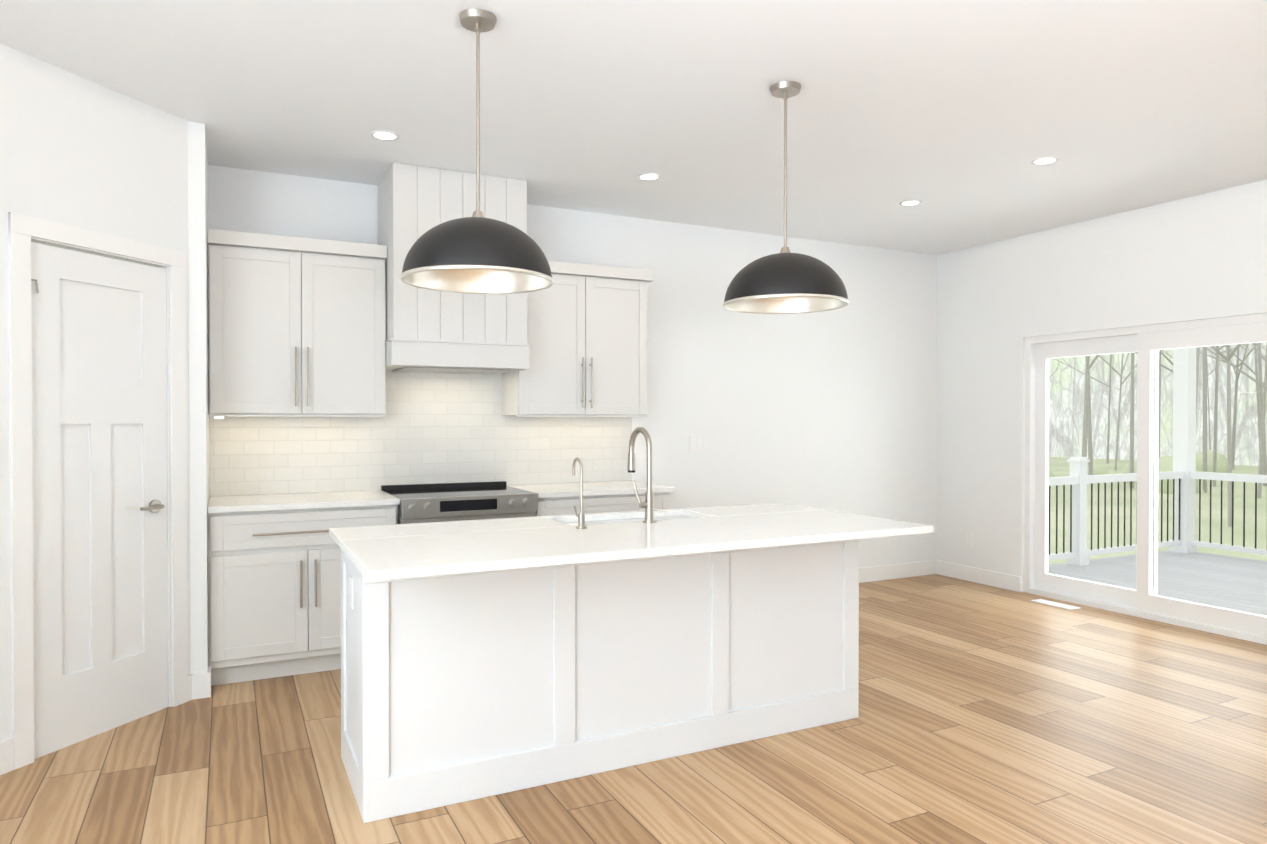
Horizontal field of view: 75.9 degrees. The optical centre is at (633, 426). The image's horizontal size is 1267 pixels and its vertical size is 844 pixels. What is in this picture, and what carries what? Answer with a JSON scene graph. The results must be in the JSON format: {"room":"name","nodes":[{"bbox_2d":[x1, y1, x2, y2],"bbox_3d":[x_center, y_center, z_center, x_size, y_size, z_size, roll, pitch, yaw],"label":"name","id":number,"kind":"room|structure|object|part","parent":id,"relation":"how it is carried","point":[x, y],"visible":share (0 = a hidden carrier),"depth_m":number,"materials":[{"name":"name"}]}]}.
{"room":"kitchen","nodes":[
{"label":"kitchen","id":0,"kind":"room"},
{"bbox_2d":[0,43,210,774],"bbox_3d":[-2.638,-0.067,3.188,1.715,2.778,2.254,0,1,-27],"label":"wall","id":1,"kind":"structure","parent":0,"point":[104,429],"depth_m":3.47,"materials":[{"name":"paint"}]},
{"bbox_3d":[-2.295,0.294,3.505,0.470,2.050,0.484,0,1,-27],"label":"pantry door","id":2,"kind":"part","parent":1,"relation":"part of","materials":[{"name":"paint"}]},
{"bbox_2d":[208,165,936,567],"bbox_3d":[-0.566,-0.088,5.570,7.408,2.778,0.150,0,1,-27],"label":"wall","id":3,"kind":"structure","parent":0,"point":[836,409],"depth_m":6.24,"materials":[{"name":"paint"}]},
{"bbox_2d":[208,229,386,416],"bbox_3d":[-1.895,-0.544,4.609,0.911,0.982,0.365,0,1,-27],"label":"upper cabinet","id":4,"kind":"object","parent":3,"relation":"attached to","point":[296,326],"visible":1,"depth_m":4.46,"materials":[{"name":"paint"}]},
{"bbox_2d":[209,370,631,496],"bbox_3d":[-1.199,-0.003,5.164,2.653,0.785,0.010,0,1,-27],"label":"tiled wall","id":5,"kind":"structure","parent":3,"relation":"attached to","point":[433,428],"depth_m":5.09,"materials":[{"name":"white tile"}]},
{"bbox_2d":[378,162,531,373],"bbox_3d":[-1.096,-0.902,4.909,0.821,1.134,0.539,0,1,-27],"label":"range hood","id":6,"kind":"object","parent":3,"relation":"attached to","point":[427,330],"visible":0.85,"depth_m":4.66,"materials":[{"name":"paint"}]},
{"bbox_2d":[502,260,653,416],"bbox_3d":[-0.360,-0.551,5.378,0.943,0.982,0.365,0,1,-27],"label":"upper cabinet","id":7,"kind":"object","parent":3,"relation":"attached to","point":[587,331],"visible":0.9,"depth_m":5.24,"materials":[{"name":"paint"}]},
{"bbox_2d":[690,435,708,450],"bbox_3d":[0.487,0.126,6.011,0.165,0.117,0.008,0,1,-27],"label":"switch plate","id":8,"kind":"object","parent":3,"relation":"attached to","point":[699,442],"visible":1,"depth_m":6.01,"materials":[{"name":"white plastic"}]},
{"bbox_2d":[859,560,935,582],"bbox_3d":[1.321,1.233,6.436,2.968,0.120,0.014,0,1,-27],"label":"baseboard","id":9,"kind":"structure","parent":3,"relation":"attached to","point":[903,570],"depth_m":6.88,"materials":[{"name":"white wood"}]},
{"bbox_2d":[0,574,1266,843],"bbox_3d":[1.339,1.395,1.781,7.408,0.120,8.656,0,1,-27],"label":"floor","id":10,"kind":"structure","parent":0,"point":[988,714],"depth_m":3.16,"materials":[{"name":"brown wood"}]},
{"bbox_2d":[207,490,399,685],"bbox_3d":[-1.826,0.853,4.499,0.928,0.915,0.645,0,1,-27],"label":"base cabinet","id":11,"kind":"object","parent":10,"relation":"on","point":[274,585],"visible":0.85,"depth_m":4.20,"materials":[{"name":"paint"}]},
{"bbox_2d":[381,481,538,523],"bbox_3d":[-1.040,0.835,4.839,0.782,0.945,0.687,0,1,-27],"label":"range","id":12,"kind":"object","parent":10,"relation":"on","point":[436,502],"visible":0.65,"depth_m":4.63,"materials":[{"name":"silver metal"}]},
{"bbox_2d":[507,481,674,515],"bbox_3d":[-0.291,0.846,5.268,0.942,0.915,0.645,0,1,-27],"label":"base cabinet","id":13,"kind":"object","parent":10,"relation":"on","point":[598,497],"visible":0.15,"depth_m":5.03,"materials":[{"name":"paint"}]},
{"bbox_2d":[340,539,858,822],"bbox_3d":[-0.075,0.877,3.456,2.147,0.886,0.595,0,1,-27],"label":"kitchen island","id":14,"kind":"object","parent":10,"relation":"on","point":[483,658],"depth_m":3.09,"materials":[{"name":"paint"}]},
{"bbox_2d":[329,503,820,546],"bbox_3d":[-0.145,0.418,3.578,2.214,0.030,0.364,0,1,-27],"label":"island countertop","id":15,"kind":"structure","parent":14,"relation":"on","point":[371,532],"depth_m":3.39,"materials":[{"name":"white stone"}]},
{"bbox_2d":[561,511,692,522],"bbox_3d":[-0.004,0.529,3.619,0.724,0.217,0.333,0,1,-27],"label":"sink","id":16,"kind":"object","parent":15,"relation":"in","point":[668,514],"depth_m":3.77,"materials":[{"name":"white ceramic"}]},
{"bbox_2d":[627,427,656,522],"bbox_3d":[0.016,0.203,3.491,0.096,0.401,0.219,0,1,-27],"label":"faucet","id":17,"kind":"object","parent":15,"relation":"on","point":[648,504],"visible":1,"depth_m":3.42,"materials":[{"name":"silver metal"}]},
{"bbox_2d":[341,509,932,582],"bbox_3d":[0.085,0.422,3.119,2.214,0.030,0.664,0,1,-27],"label":"island countertop","id":18,"kind":"structure","parent":14,"relation":"on","point":[384,558],"depth_m":2.94,"materials":[{"name":"white stone"}]},
{"bbox_2d":[572,457,586,528],"bbox_3d":[-0.227,0.265,3.267,0.055,0.282,0.108,0,1,-27],"label":"filter faucet","id":19,"kind":"object","parent":18,"relation":"on","point":[581,519],"visible":1,"depth_m":3.24,"materials":[{"name":"silver metal"}]},
{"bbox_2d":[1031,599,1079,609],"bbox_3d":[3.071,1.295,5.916,0.110,0.006,0.320,0,1,-27],"label":"floor vent","id":20,"kind":"object","parent":10,"relation":"in","point":[1056,604],"visible":1,"depth_m":5.90,"materials":[{"name":"metal"}]},
{"bbox_2d":[0,0,1266,254],"bbox_3d":[1.339,-1.503,1.755,7.408,0.120,8.656,0,1,-27],"label":"ceiling","id":21,"kind":"structure","parent":0,"point":[956,118],"depth_m":3.61,"materials":[{"name":"paint"}]},
{"bbox_2d":[370,130,398,140],"bbox_3d":[-1.249,-1.461,4.084,0.140,0.006,0.140,0,1,-27],"label":"recessed light","id":22,"kind":"object","parent":21,"relation":"in","point":[383,135],"visible":1,"depth_m":4.08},
{"bbox_2d":[401,9,552,293],"bbox_3d":[-0.553,-0.982,2.894,0.533,0.940,0.533,0,1,-27],"label":"pendant light","id":23,"kind":"object","parent":21,"relation":"hanging from","point":[477,252],"visible":1,"depth_m":2.76,"materials":[{"name":"black metal"}]},
{"bbox_2d":[637,173,660,179],"bbox_3d":[0.091,-1.467,4.778,0.140,0.006,0.140,0,1,-27],"label":"recessed light","id":24,"kind":"object","parent":21,"relation":"in","point":[648,176],"visible":1,"depth_m":4.77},
{"bbox_2d":[723,81,848,313],"bbox_3d":[0.653,-0.988,3.499,0.533,0.940,0.533,0,1,-27],"label":"pendant light","id":25,"kind":"object","parent":21,"relation":"hanging from","point":[785,280],"visible":1,"depth_m":3.36,"materials":[{"name":"black metal"}]},
{"bbox_2d":[900,200,921,205],"bbox_3d":[1.826,-1.472,5.358,0.140,0.006,0.140,0,1,-27],"label":"recessed light","id":26,"kind":"object","parent":21,"relation":"in","point":[909,202],"visible":1,"depth_m":5.34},
{"bbox_2d":[1031,157,1058,164],"bbox_3d":[2.271,-1.464,4.486,0.140,0.006,0.140,0,1,-27],"label":"recessed light","id":27,"kind":"object","parent":21,"relation":"in","point":[1044,160],"visible":1,"depth_m":4.48,"materials":[{"name":"white plastic"}]},
{"bbox_2d":[936,179,1266,644],"bbox_3d":[4.578,-0.069,3.391,0.162,2.778,8.356,0,1,-27],"label":"wall","id":28,"kind":"structure","parent":0,"point":[1015,315],"depth_m":6.02,"materials":[{"name":"paint"}]},
{"bbox_2d":[936,560,1020,591],"bbox_3d":[2.834,1.231,6.715,0.014,0.120,0.837,0,1,-27],"label":"baseboard","id":29,"kind":"structure","parent":28,"relation":"attached to","point":[957,571],"depth_m":6.68,"materials":[{"name":"white wood"}]},
{"bbox_2d":[1046,352,1136,587],"bbox_3d":[3.350,0.310,5.927,0.006,1.656,0.739,0,1,-27],"label":"glass","id":30,"kind":"object","parent":28,"relation":"attached to","point":[1129,352],"depth_m":5.92,"materials":[{"name":"clear glass"}]},
{"bbox_3d":[3.494,0.308,5.542,0.147,1.986,1.828,0,1,-27],"label":"slider frame","id":31,"kind":"part","parent":28,"relation":"part of","materials":[{"name":"white plastic"}]},
{"bbox_2d":[1150,342,1266,615],"bbox_3d":[3.671,0.317,5.173,0.006,1.656,0.739,0,1,-27],"label":"glass","id":32,"kind":"object","parent":28,"relation":"attached to","point":[1164,475],"depth_m":5.18,"materials":[{"name":"clear glass"}]},
{"label":"outside","id":33,"kind":"structure","parent":0,"visible":0},
{"bbox_2d":[1048,550,1266,615],"bbox_3d":[5.499,1.489,5.848,3.650,0.220,5.100,0,1,-27],"label":"deck","id":34,"kind":"object","parent":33,"point":[1244,590],"depth_m":7.38,"materials":[{"name":"grey wood"}]},
{"bbox_2d":[1048,347,1266,565],"bbox_3d":[5.477,-0.312,5.857,3.617,3.379,4.965,0,1,-27],"label":"railing","id":35,"kind":"object","parent":34,"relation":"on","point":[1184,424],"depth_m":8.53,"materials":[{"name":"white wood"}]},
{"bbox_2d":[1048,457,1266,564],"bbox_3d":[22.283,2.852,22.379,120.000,0.200,140.000,0,1,-27],"label":"ground","id":36,"kind":"structure","parent":33,"point":[1215,493],"depth_m":24.87,"materials":[{"name":"green plant"}]},
{"bbox_2d":[1049,342,1266,526],"bbox_3d":[26.946,-7.648,30.591,38.092,20.663,63.754,0,1,-27],"label":"trees","id":37,"kind":"object","parent":36,"relation":"on","point":[1218,467],"depth_m":34.63,"materials":[{"name":"grey plant"}]},
{"bbox_2d":[1049,342,1266,465],"bbox_3d":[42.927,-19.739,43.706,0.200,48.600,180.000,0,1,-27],"label":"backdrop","id":38,"kind":"structure","parent":33,"point":[1100,395],"depth_m":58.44,"materials":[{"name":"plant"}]}
]}

